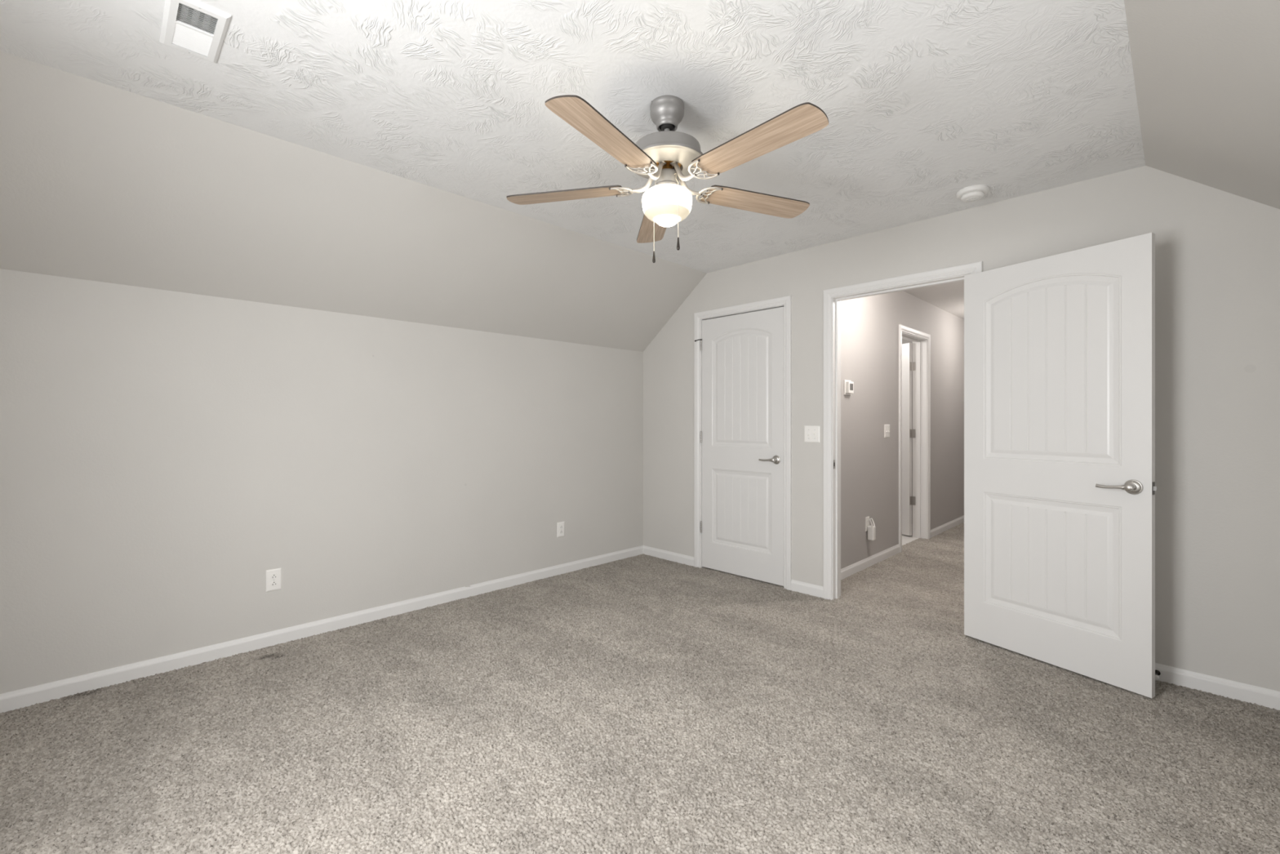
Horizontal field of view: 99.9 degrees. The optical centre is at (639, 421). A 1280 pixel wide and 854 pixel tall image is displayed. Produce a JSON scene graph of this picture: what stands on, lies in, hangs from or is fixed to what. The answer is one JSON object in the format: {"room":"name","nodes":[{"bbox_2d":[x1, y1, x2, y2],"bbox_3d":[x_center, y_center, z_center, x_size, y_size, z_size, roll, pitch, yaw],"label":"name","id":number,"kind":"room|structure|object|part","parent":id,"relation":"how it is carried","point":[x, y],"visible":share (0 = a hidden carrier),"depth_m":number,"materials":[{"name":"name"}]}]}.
{"room":"empty bedroom","nodes":[
{"label":"empty bedroom","id":0,"kind":"room"},
{"bbox_2d":[0,268,643,693],"bbox_3d":[-1.494,0.285,3.510,4.240,1.908,0.100,0,0,-45],"label":"wall","id":1,"kind":"structure","parent":0,"point":[162,452],"depth_m":2.88,"materials":[{"name":"grey paint"}]},
{"bbox_2d":[266,568,281,591],"bbox_3d":[-1.995,0.864,2.933,0.072,0.117,0.008,0,0,-45],"label":"wall outlet","id":2,"kind":"object","parent":1,"relation":"attached to","point":[273,576],"visible":1,"depth_m":2.93,"materials":[{"name":"white plastic"}]},
{"bbox_2d":[270,580,277,586],"bbox_3d":[-1.994,0.884,2.932,0.034,0.028,0.004,0,0,-45],"label":"receptacle","id":3,"kind":"object","parent":2,"relation":"attached to","point":[273,583],"depth_m":2.93,"materials":[{"name":"grey plastic"}]},
{"bbox_2d":[270,573,277,579],"bbox_3d":[-1.994,0.845,2.932,0.034,0.028,0.004,0,0,-45],"label":"receptacle","id":4,"kind":"object","parent":2,"relation":"attached to","point":[273,575],"depth_m":2.93,"materials":[{"name":"grey plastic"}]},
{"bbox_2d":[0,545,643,712],"bbox_3d":[-1.426,1.180,3.498,4.120,0.077,0.013,0,0,-45],"label":"baseboard","id":5,"kind":"structure","parent":1,"relation":"attached to","point":[28,696],"depth_m":2.89,"materials":[{"name":"white paint"}]},
{"bbox_2d":[556,521,564,537],"bbox_3d":[-0.630,0.862,4.296,0.072,0.117,0.008,0,0,-45],"label":"wall outlet","id":6,"kind":"object","parent":1,"relation":"attached to","point":[560,526],"visible":1,"depth_m":4.29,"materials":[{"name":"white plastic"}]},
{"bbox_2d":[0,51,706,351],"bbox_3d":[-1.232,-0.990,3.247,4.240,0.702,0.842,0,0,-45],"label":"sloped ceiling","id":7,"kind":"structure","parent":0,"point":[100,182],"depth_m":2.60,"materials":[{"name":"grey paint"}]},
{"bbox_2d":[0,0,1145,272],"bbox_3d":[0.032,-1.271,2.052,4.140,0.100,2.635,0,0,-45],"label":"ceiling","id":8,"kind":"structure","parent":0,"point":[924,102],"depth_m":1.98,"materials":[{"name":"white paint"}]},
{"bbox_2d":[159,0,231,62],"bbox_3d":[-1.386,-1.296,1.673,0.145,0.170,0.301,0,0,-45],"label":"ceiling vent","id":9,"kind":"object","parent":8,"relation":"in","point":[180,34],"visible":1,"depth_m":1.67,"materials":[{"name":"white metal"}]},
{"bbox_2d":[506,94,828,262],"bbox_3d":[0.126,-0.925,2.041,1.263,0.593,1.233,0,0,-45],"label":"ceiling fan","id":10,"kind":"object","parent":8,"relation":"hanging from","point":[667,157],"visible":1,"depth_m":1.98,"materials":[{"name":"brown wood"}]},
{"bbox_3d":[-0.300,-0.911,2.170,0.486,0.006,0.133,0,8,13],"label":"blade","id":11,"kind":"part","parent":10,"relation":"part of","materials":[{"name":"brown wood"}]},
{"bbox_3d":[-0.108,-0.911,1.721,0.133,0.006,0.486,10,5,30],"label":"blade","id":12,"kind":"part","parent":10,"relation":"part of","materials":[{"name":"brown wood"}]},
{"bbox_3d":[0.067,-0.911,2.491,0.133,0.006,0.486,-8,1,-5],"label":"blade","id":13,"kind":"part","parent":10,"relation":"part of","materials":[{"name":"brown wood"}]},
{"bbox_3d":[0.104,-0.824,2.078,0.194,0.138,0.194,0,0,-45],"label":"globe","id":14,"kind":"part","parent":10,"relation":"part of","materials":[{"name":"beige glass"}]},
{"bbox_3d":[0.135,-0.806,2.006,0.009,0.262,0.065,0,0,-4],"label":"pull chain","id":15,"kind":"part","parent":10,"relation":"part of","materials":[{"name":"silver metal"}]},
{"bbox_3d":[0.486,-0.911,2.241,0.486,0.006,0.133,0,-8,-23],"label":"blade","id":16,"kind":"part","parent":10,"relation":"part of","materials":[{"name":"brown wood"}]},
{"bbox_3d":[0.378,-0.911,1.765,0.133,0.006,0.486,11,-7,-41],"label":"blade","id":17,"kind":"part","parent":10,"relation":"part of","materials":[{"name":"brown wood"}]},
{"bbox_2d":[955,184,989,202],"bbox_3d":[1.762,-1.198,2.850,0.151,0.047,0.151,0,0,-45],"label":"smoke detector","id":18,"kind":"object","parent":8,"relation":"attached to","point":[974,193],"visible":1,"depth_m":2.81,"materials":[{"name":"white plastic"}]},
{"bbox_2d":[0,522,1279,853],"bbox_3d":[1.458,1.265,3.830,9.270,0.108,4.819,0,0,-45],"label":"floor","id":19,"kind":"structure","parent":0,"point":[641,704],"depth_m":2.05,"materials":[{"name":"grey carpet"}]},
{"bbox_2d":[840,290,964,568],"bbox_3d":[2.864,-0.024,5.564,4.630,2.525,0.140,0,0,-45],"label":"wall","id":20,"kind":"structure","parent":0,"point":[869,325],"depth_m":4.79,"materials":[{"name":"paint"}]},
{"bbox_2d":[844,379,853,395],"bbox_3d":[1.642,-0.265,4.221,0.116,0.118,0.035,0,0,-45],"label":"thermostat","id":21,"kind":"object","parent":20,"relation":"attached to","point":[848,384],"visible":1,"depth_m":4.19,"materials":[{"name":"white plastic"}]},
{"bbox_2d":[865,515,869,531],"bbox_3d":[1.907,0.857,4.505,0.072,0.117,0.008,0,0,-45],"label":"wall outlet","id":22,"kind":"object","parent":20,"relation":"attached to","point":[867,518],"visible":0.99,"depth_m":4.49,"materials":[{"name":"white plastic"}]},
{"bbox_2d":[867,517,875,540],"bbox_3d":[1.929,0.899,4.486,0.055,0.180,0.054,0,0,-45],"label":"air freshener","id":23,"kind":"object","parent":22,"relation":"attached to","point":[871,529],"visible":1,"depth_m":4.47,"materials":[{"name":"white plastic"}]},
{"bbox_2d":[840,543,899,579],"bbox_3d":[1.845,1.180,4.439,1.599,0.077,0.013,0,0,-45],"label":"baseboard","id":24,"kind":"structure","parent":20,"relation":"attached to","point":[855,567],"depth_m":4.50,"materials":[{"name":"white paint"}]},
{"bbox_2d":[884,424,889,437],"bbox_3d":[2.213,0.086,4.803,0.117,0.117,0.017,0,0,-45],"label":"light switch","id":25,"kind":"object","parent":20,"relation":"attached to","point":[886,427],"visible":1,"depth_m":4.80,"materials":[{"name":"white plastic"}]},
{"bbox_2d":[902,342,915,535],"bbox_3d":[2.728,0.190,5.987,0.050,2.030,0.754,0,0,-22],"label":"door","id":26,"kind":"structure","parent":20,"relation":"in","point":[908,366],"depth_m":5.68,"materials":[{"name":"white paint"}]},
{"bbox_2d":[898,324,930,552],"bbox_3d":[2.668,0.158,5.357,0.856,2.122,0.158,0,0,-45],"label":"door frame","id":27,"kind":"structure","parent":20,"relation":"attached to","point":[921,340],"depth_m":5.59,"materials":[{"name":"white paint"}]},
{"bbox_2d":[930,515,964,537],"bbox_3d":[3.789,1.180,6.380,2.168,0.077,0.013,0,0,-45],"label":"baseboard","id":28,"kind":"structure","parent":20,"relation":"attached to","point":[949,525],"depth_m":6.02,"materials":[{"name":"white paint"}]},
{"bbox_2d":[902,338,912,524],"bbox_3d":[1.918,-0.031,6.249,2.100,2.500,2.165,0,0,-45],"label":"wall","id":29,"kind":"structure","parent":0,"point":[904,341],"depth_m":6.35,"materials":[{"name":"paint"}]},
{"bbox_2d":[903,280,964,319],"bbox_3d":[3.363,-1.286,5.134,4.730,0.100,1.455,0,0,-45],"label":"ceiling","id":30,"kind":"structure","parent":0,"point":[948,297],"depth_m":5.30,"materials":[{"name":"white paint"}]},
{"bbox_2d":[643,165,1279,691],"bbox_3d":[1.525,-0.006,3.543,0.120,2.490,4.119,0,0,-45],"label":"wall","id":31,"kind":"structure","parent":0,"point":[1217,251],"depth_m":2.51,"materials":[{"name":"grey paint"}]},
{"bbox_2d":[643,545,693,566],"bbox_3d":[0.240,1.180,4.736,0.013,0.077,0.616,0,0,-45],"label":"baseboard","id":32,"kind":"structure","parent":31,"relation":"attached to","point":[668,555],"depth_m":4.71,"materials":[{"name":"white paint"}]},
{"bbox_2d":[694,306,783,586],"bbox_3d":[0.755,0.183,4.213,0.096,2.043,0.821,0,0,-45],"label":"door","id":33,"kind":"structure","parent":31,"relation":"in","point":[742,433],"depth_m":4.18,"materials":[{"name":"white paint"}]},
{"bbox_3d":[0.947,0.284,3.988,0.048,0.031,0.135,0,0,-45],"label":"lever","id":34,"kind":"part","parent":33,"relation":"part of","materials":[{"name":"silver metal"}]},
{"bbox_3d":[1.003,0.284,3.971,0.018,0.066,0.066,0,0,-45],"label":"handle","id":35,"kind":"part","parent":33,"relation":"part of","materials":[{"name":"silver metal"}]},
{"bbox_2d":[693,295,791,590],"bbox_3d":[0.817,0.155,4.240,0.138,2.127,0.894,0,0,-45],"label":"door frame","id":36,"kind":"structure","parent":31,"relation":"attached to","point":[785,302],"depth_m":4.05,"materials":[{"name":"white paint"}]},
{"bbox_2d":[791,579,823,597],"bbox_3d":[1.179,1.180,3.795,0.013,0.077,0.248,0,0,-45],"label":"baseboard","id":37,"kind":"structure","parent":31,"relation":"attached to","point":[796,585],"depth_m":3.79,"materials":[{"name":"white paint"}]},
{"bbox_2d":[804,425,820,442],"bbox_3d":[1.202,0.089,3.770,0.017,0.117,0.117,0,0,-45],"label":"light switch","id":38,"kind":"object","parent":31,"relation":"attached to","point":[811,433],"visible":1,"depth_m":3.77,"materials":[{"name":"white plastic"}]},
{"bbox_2d":[823,261,982,599],"bbox_3d":[1.648,0.158,3.420,0.155,2.122,0.945,0,0,-45],"label":"door frame","id":39,"kind":"structure","parent":31,"relation":"attached to","point":[833,297],"depth_m":3.68,"materials":[{"name":"white paint"}]},
{"bbox_2d":[964,232,1156,697],"bbox_3d":[2.054,0.192,2.706,0.156,2.030,0.826,0,0,-29],"label":"door","id":40,"kind":"structure","parent":31,"relation":"in","point":[1060,488],"depth_m":2.63,"materials":[{"name":"white paint"}]},
{"bbox_3d":[2.143,0.293,2.426,0.048,0.031,0.135,0,0,-29],"label":"lever","id":41,"kind":"part","parent":40,"relation":"part of","materials":[{"name":"silver metal"}]},
{"bbox_3d":[2.194,0.293,2.395,0.018,0.066,0.066,0,0,-29],"label":"handle","id":42,"kind":"part","parent":40,"relation":"part of","materials":[{"name":"silver metal"}]},
{"bbox_3d":[2.246,0.293,2.353,0.025,0.056,0.002,0,0,-29],"label":"latch plate","id":43,"kind":"part","parent":40,"relation":"part of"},
{"bbox_2d":[1155,662,1279,710],"bbox_3d":[2.433,1.180,2.540,0.013,0.077,1.416,0,0,-45],"label":"baseboard","id":44,"kind":"structure","parent":31,"relation":"attached to","point":[1266,697],"depth_m":2.39,"materials":[{"name":"white paint"}]},
{"bbox_2d":[1155,669,1160,679],"bbox_3d":[2.407,1.182,2.506,0.072,0.025,0.025,0,0,-45],"label":"door stop","id":45,"kind":"object","parent":44,"relation":"attached to","point":[1157,673],"visible":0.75,"depth_m":2.51,"materials":[{"name":"brown metal"}]},
{"bbox_3d":[2.412,1.182,2.511,0.058,0.025,0.025,0,0,-45],"label":"stem","id":46,"kind":"part","parent":45,"relation":"part of","materials":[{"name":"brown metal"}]},
{"bbox_2d":[1124,0,1279,208],"bbox_3d":[1.225,-0.990,0.787,4.240,0.702,0.842,0,0,-45],"label":"wall","id":47,"kind":"structure","parent":0,"point":[1206,73],"depth_m":1.75,"materials":[{"name":"grey paint"}]}
]}

